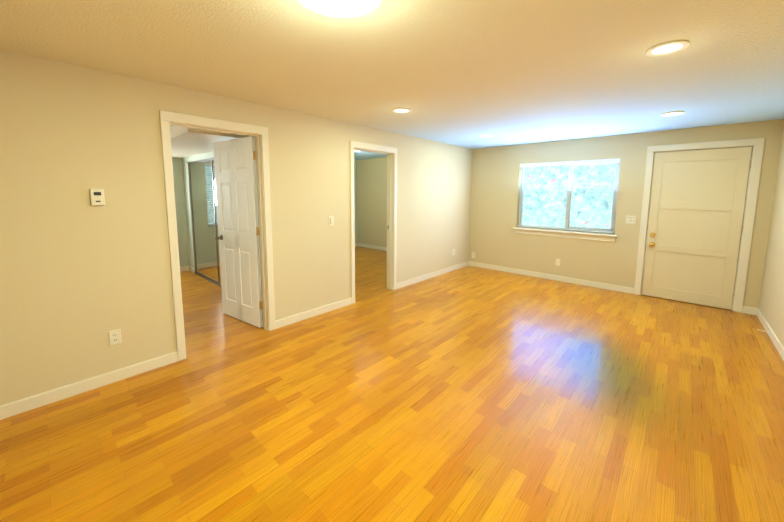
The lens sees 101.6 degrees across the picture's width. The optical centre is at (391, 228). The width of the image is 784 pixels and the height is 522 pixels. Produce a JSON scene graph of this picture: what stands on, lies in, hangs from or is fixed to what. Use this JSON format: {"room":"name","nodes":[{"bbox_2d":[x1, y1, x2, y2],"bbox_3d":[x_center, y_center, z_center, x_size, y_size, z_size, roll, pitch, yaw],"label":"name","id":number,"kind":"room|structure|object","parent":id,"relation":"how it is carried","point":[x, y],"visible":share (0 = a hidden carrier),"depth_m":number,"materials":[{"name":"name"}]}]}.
{"room":"empty living room","nodes":[
{"label":"empty living room","id":0,"kind":"room"},
{"bbox_2d":[172,158,188,266],"bbox_3d":[-4.809,-0.266,4.848,0.120,2.326,4.090,6,9,42],"label":"wall","id":1,"kind":"structure","parent":0,"point":[180,211],"depth_m":5.81,"materials":[{"name":"grey paint"}]},
{"bbox_2d":[180,266,188,271],"bbox_3d":[-4.927,0.870,4.752,0.013,0.088,3.370,6,9,42],"label":"baseboard","id":2,"kind":"structure","parent":1,"relation":"attached to","point":[187,268],"depth_m":5.92,"materials":[{"name":"beige paint"}]},
{"bbox_2d":[170,125,249,154],"bbox_3d":[-2.590,-1.215,4.174,2.190,0.266,0.740,6,9,42],"label":"ceiling","id":3,"kind":"structure","parent":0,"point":[187,142],"depth_m":3.65,"materials":[{"name":"beige paint"}]},
{"bbox_2d":[182,149,261,296],"bbox_3d":[-2.478,-0.242,4.735,3.480,2.326,0.080,6,9,42],"label":"wall","id":4,"kind":"structure","parent":0,"point":[188,207],"depth_m":5.73,"materials":[{"name":"grey paint"}]},
{"bbox_2d":[188,266,194,272],"bbox_3d":[-3.680,0.749,5.880,0.270,0.088,0.013,6,9,42],"label":"baseboard","id":5,"kind":"structure","parent":4,"relation":"attached to","point":[190,268],"depth_m":5.87,"materials":[{"name":"beige paint"}]},
{"bbox_2d":[187,157,220,286],"bbox_3d":[-2.685,-0.085,4.921,2.350,1.970,0.070,6,9,42],"label":"mirrored closet doors","id":6,"kind":"structure","parent":4,"relation":"in","point":[204,213],"depth_m":5.26,"materials":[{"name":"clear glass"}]},
{"bbox_2d":[0,49,471,405],"bbox_3d":[-0.622,-0.161,4.105,0.120,2.326,6.700,6,9,42],"label":"wall","id":7,"kind":"structure","parent":0,"point":[81,276],"depth_m":2.45,"materials":[{"name":"beige paint"}]},
{"bbox_2d":[0,351,177,419],"bbox_3d":[-2.299,1.160,2.308,0.013,0.088,1.290,6,9,42],"label":"baseboard","id":8,"kind":"structure","parent":7,"relation":"attached to","point":[38,400],"depth_m":2.34,"materials":[{"name":"beige paint"}]},
{"bbox_2d":[90,189,104,204],"bbox_3d":[-2.134,-0.230,2.317,0.026,0.120,0.074,6,9,42],"label":"thermostat","id":9,"kind":"object","parent":7,"relation":"attached to","point":[97,197],"visible":1,"depth_m":2.31,"materials":[{"name":"beige plastic"}]},
{"bbox_2d":[108,329,121,345],"bbox_3d":[-2.130,0.835,2.461,0.010,0.115,0.070,6,9,42],"label":"electrical outlet","id":10,"kind":"object","parent":7,"relation":"attached to","point":[114,337],"visible":1,"depth_m":2.46,"materials":[{"name":"beige plastic"}]},
{"bbox_2d":[159,110,274,360],"bbox_3d":[-1.606,0.062,3.044,0.152,2.112,0.900,6,9,42],"label":"door frame","id":11,"kind":"structure","parent":7,"relation":"attached to","point":[258,133],"depth_m":2.92,"materials":[{"name":"beige paint"}]},
{"bbox_2d":[213,136,262,327],"bbox_3d":[-1.719,0.042,3.561,0.766,2.018,0.177,5,8,34],"label":"door","id":12,"kind":"structure","parent":7,"relation":"in","point":[237,237],"depth_m":3.51,"materials":[{"name":"white paint"}]},
{"bbox_2d":[275,297,351,328],"bbox_3d":[-0.897,0.994,3.838,0.013,0.088,1.074,6,9,42],"label":"baseboard","id":13,"kind":"structure","parent":7,"relation":"attached to","point":[292,319],"depth_m":3.77,"materials":[{"name":"beige paint"}]},
{"bbox_2d":[329,216,333,225],"bbox_3d":[-0.736,-0.099,3.889,0.013,0.115,0.070,6,9,42],"label":"light switch","id":14,"kind":"object","parent":7,"relation":"attached to","point":[331,220],"visible":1,"depth_m":3.88,"materials":[{"name":"beige plastic"}]},
{"bbox_2d":[350,141,396,303],"bbox_3d":[-0.281,-0.095,4.490,0.152,2.112,0.887,6,9,42],"label":"door frame","id":15,"kind":"structure","parent":7,"relation":"attached to","point":[391,152],"depth_m":4.67,"materials":[{"name":"beige paint"}]},
{"bbox_2d":[396,261,467,288],"bbox_3d":[0.805,0.792,5.696,0.013,0.088,2.209,6,9,42],"label":"baseboard","id":16,"kind":"structure","parent":7,"relation":"attached to","point":[420,278],"depth_m":5.50,"materials":[{"name":"beige paint"}]},
{"bbox_2d":[354,160,357,242],"bbox_3d":[-2.082,-0.556,7.529,0.120,2.326,3.570,6,9,42],"label":"wall","id":17,"kind":"structure","parent":0,"point":[355,188],"depth_m":8.61,"materials":[{"name":"grey paint"}]},
{"bbox_2d":[0,246,783,521],"bbox_3d":[-0.301,1.133,3.291,9.350,0.060,7.850,6,9,42],"label":"floor","id":18,"kind":"structure","parent":0,"point":[468,393],"depth_m":2.08,"materials":[{"name":"brown wood"}]},
{"bbox_2d":[0,0,783,159],"bbox_3d":[-0.289,-1.237,3.022,9.350,0.060,7.850,6,9,42],"label":"ceiling","id":19,"kind":"structure","parent":0,"point":[465,73],"depth_m":2.05,"materials":[{"name":"white paint"}]},
{"bbox_2d":[172,154,194,157],"bbox_3d":[-4.607,-1.232,4.231,0.850,0.266,3.370,6,9,42],"label":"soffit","id":20,"kind":"structure","parent":19,"relation":"attached to","point":[173,155],"depth_m":5.30,"materials":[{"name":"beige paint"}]},
{"bbox_2d":[297,0,381,17],"bbox_3d":[-0.227,-0.998,1.329,0.380,0.034,0.380,6,9,42],"label":"recessed light","id":21,"kind":"object","parent":19,"relation":"in","point":[344,8],"visible":1,"depth_m":1.44,"materials":[{"name":"beige"}]},
{"bbox_2d":[392,108,410,112],"bbox_3d":[0.099,-1.237,3.345,0.196,0.010,0.196,6,9,42],"label":"recessed light","id":22,"kind":"object","parent":19,"relation":"in","point":[401,110],"visible":1,"depth_m":3.34,"materials":[{"name":"beige"}]},
{"bbox_2d":[480,134,492,136],"bbox_3d":[1.417,-1.393,4.789,0.196,0.010,0.196,6,9,42],"label":"recessed light","id":23,"kind":"object","parent":19,"relation":"in","point":[487,135],"visible":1,"depth_m":4.76,"materials":[{"name":"beige"}]},
{"bbox_2d":[646,40,689,56],"bbox_3d":[1.625,-1.064,1.889,0.196,0.010,0.196,6,9,42],"label":"recessed light","id":24,"kind":"object","parent":19,"relation":"in","point":[668,48],"visible":0.98,"depth_m":1.88,"materials":[{"name":"beige"}]},
{"bbox_2d":[661,111,684,115],"bbox_3d":[3.002,-1.231,3.421,0.196,0.010,0.196,6,9,42],"label":"recessed light","id":25,"kind":"object","parent":19,"relation":"in","point":[674,113],"visible":1,"depth_m":3.41,"materials":[{"name":"beige"}]},
{"bbox_2d":[357,119,783,307],"bbox_3d":[1.821,-0.396,6.290,7.572,2.326,0.160,6,9,42],"label":"wall","id":26,"kind":"structure","parent":0,"point":[495,239],"depth_m":5.19,"materials":[{"name":"beige paint"}]},
{"bbox_2d":[358,243,386,250],"bbox_3d":[0.274,0.563,7.694,3.240,0.088,0.013,6,9,42],"label":"baseboard","id":27,"kind":"structure","parent":26,"relation":"attached to","point":[359,244],"depth_m":8.40,"materials":[{"name":"beige paint"}]},
{"bbox_2d":[468,261,633,293],"bbox_3d":[2.564,0.810,5.622,2.716,0.088,0.013,6,9,42],"label":"baseboard","id":28,"kind":"structure","parent":26,"relation":"attached to","point":[506,269],"depth_m":5.39,"materials":[{"name":"beige paint"}]},
{"bbox_2d":[513,227,617,241],"bbox_3d":[2.825,0.085,5.342,1.560,0.110,0.138,6,9,42],"label":"window sill","id":29,"kind":"structure","parent":26,"relation":"attached to","point":[572,234],"depth_m":5.24,"materials":[{"name":"beige paint"}]},
{"bbox_2d":[518,163,620,233],"bbox_3d":[2.891,-0.542,5.341,1.480,1.140,0.050,6,9,42],"label":"living room window","id":30,"kind":"structure","parent":26,"relation":"in","point":[570,179],"depth_m":5.24,"materials":[{"name":"white plastic"}]},
{"bbox_2d":[518,158,620,232],"bbox_3d":[2.829,-0.544,5.272,1.472,1.116,0.054,6,9,42],"label":"window blinds","id":31,"kind":"object","parent":30,"relation":"attached to","point":[599,161],"visible":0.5,"depth_m":5.21,"materials":[{"name":"white plastic"}]},
{"bbox_2d":[626,215,635,223],"bbox_3d":[3.488,-0.135,4.674,0.115,0.115,0.013,6,9,42],"label":"light switch","id":32,"kind":"object","parent":26,"relation":"attached to","point":[631,219],"visible":1,"depth_m":4.67,"materials":[{"name":"beige plastic"}]},
{"bbox_2d":[641,147,751,309],"bbox_3d":[3.971,-0.012,4.237,0.914,2.028,0.116,6,9,42],"label":"entry door","id":33,"kind":"structure","parent":26,"relation":"in","point":[696,213],"depth_m":4.22,"materials":[{"name":"beige paint"}]},
{"bbox_2d":[634,138,764,312],"bbox_3d":[4.026,-0.060,4.293,1.084,2.130,0.178,6,9,42],"label":"door frame","id":34,"kind":"structure","parent":26,"relation":"attached to","point":[756,145],"depth_m":3.98,"materials":[{"name":"beige paint"}]},
{"bbox_2d":[759,129,783,346],"bbox_3d":[2.838,0.106,1.902,0.120,2.326,5.000,6,9,42],"label":"wall","id":35,"kind":"structure","parent":0,"point":[771,305],"depth_m":3.46,"materials":[{"name":"beige paint"}]},
{"bbox_2d":[752,308,783,360],"bbox_3d":[2.791,1.212,2.079,0.010,0.088,4.980,6,9,42],"label":"baseboard","id":36,"kind":"structure","parent":35,"relation":"attached to","point":[779,347],"depth_m":3.27,"materials":[{"name":"beige paint"}]},
{"label":"outside","id":37,"kind":"structure","parent":0,"visible":0},
{"bbox_2d":[522,164,615,228],"bbox_3d":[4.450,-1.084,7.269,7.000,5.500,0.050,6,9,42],"label":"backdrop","id":38,"kind":"structure","parent":37,"point":[576,189],"depth_m":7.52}
]}

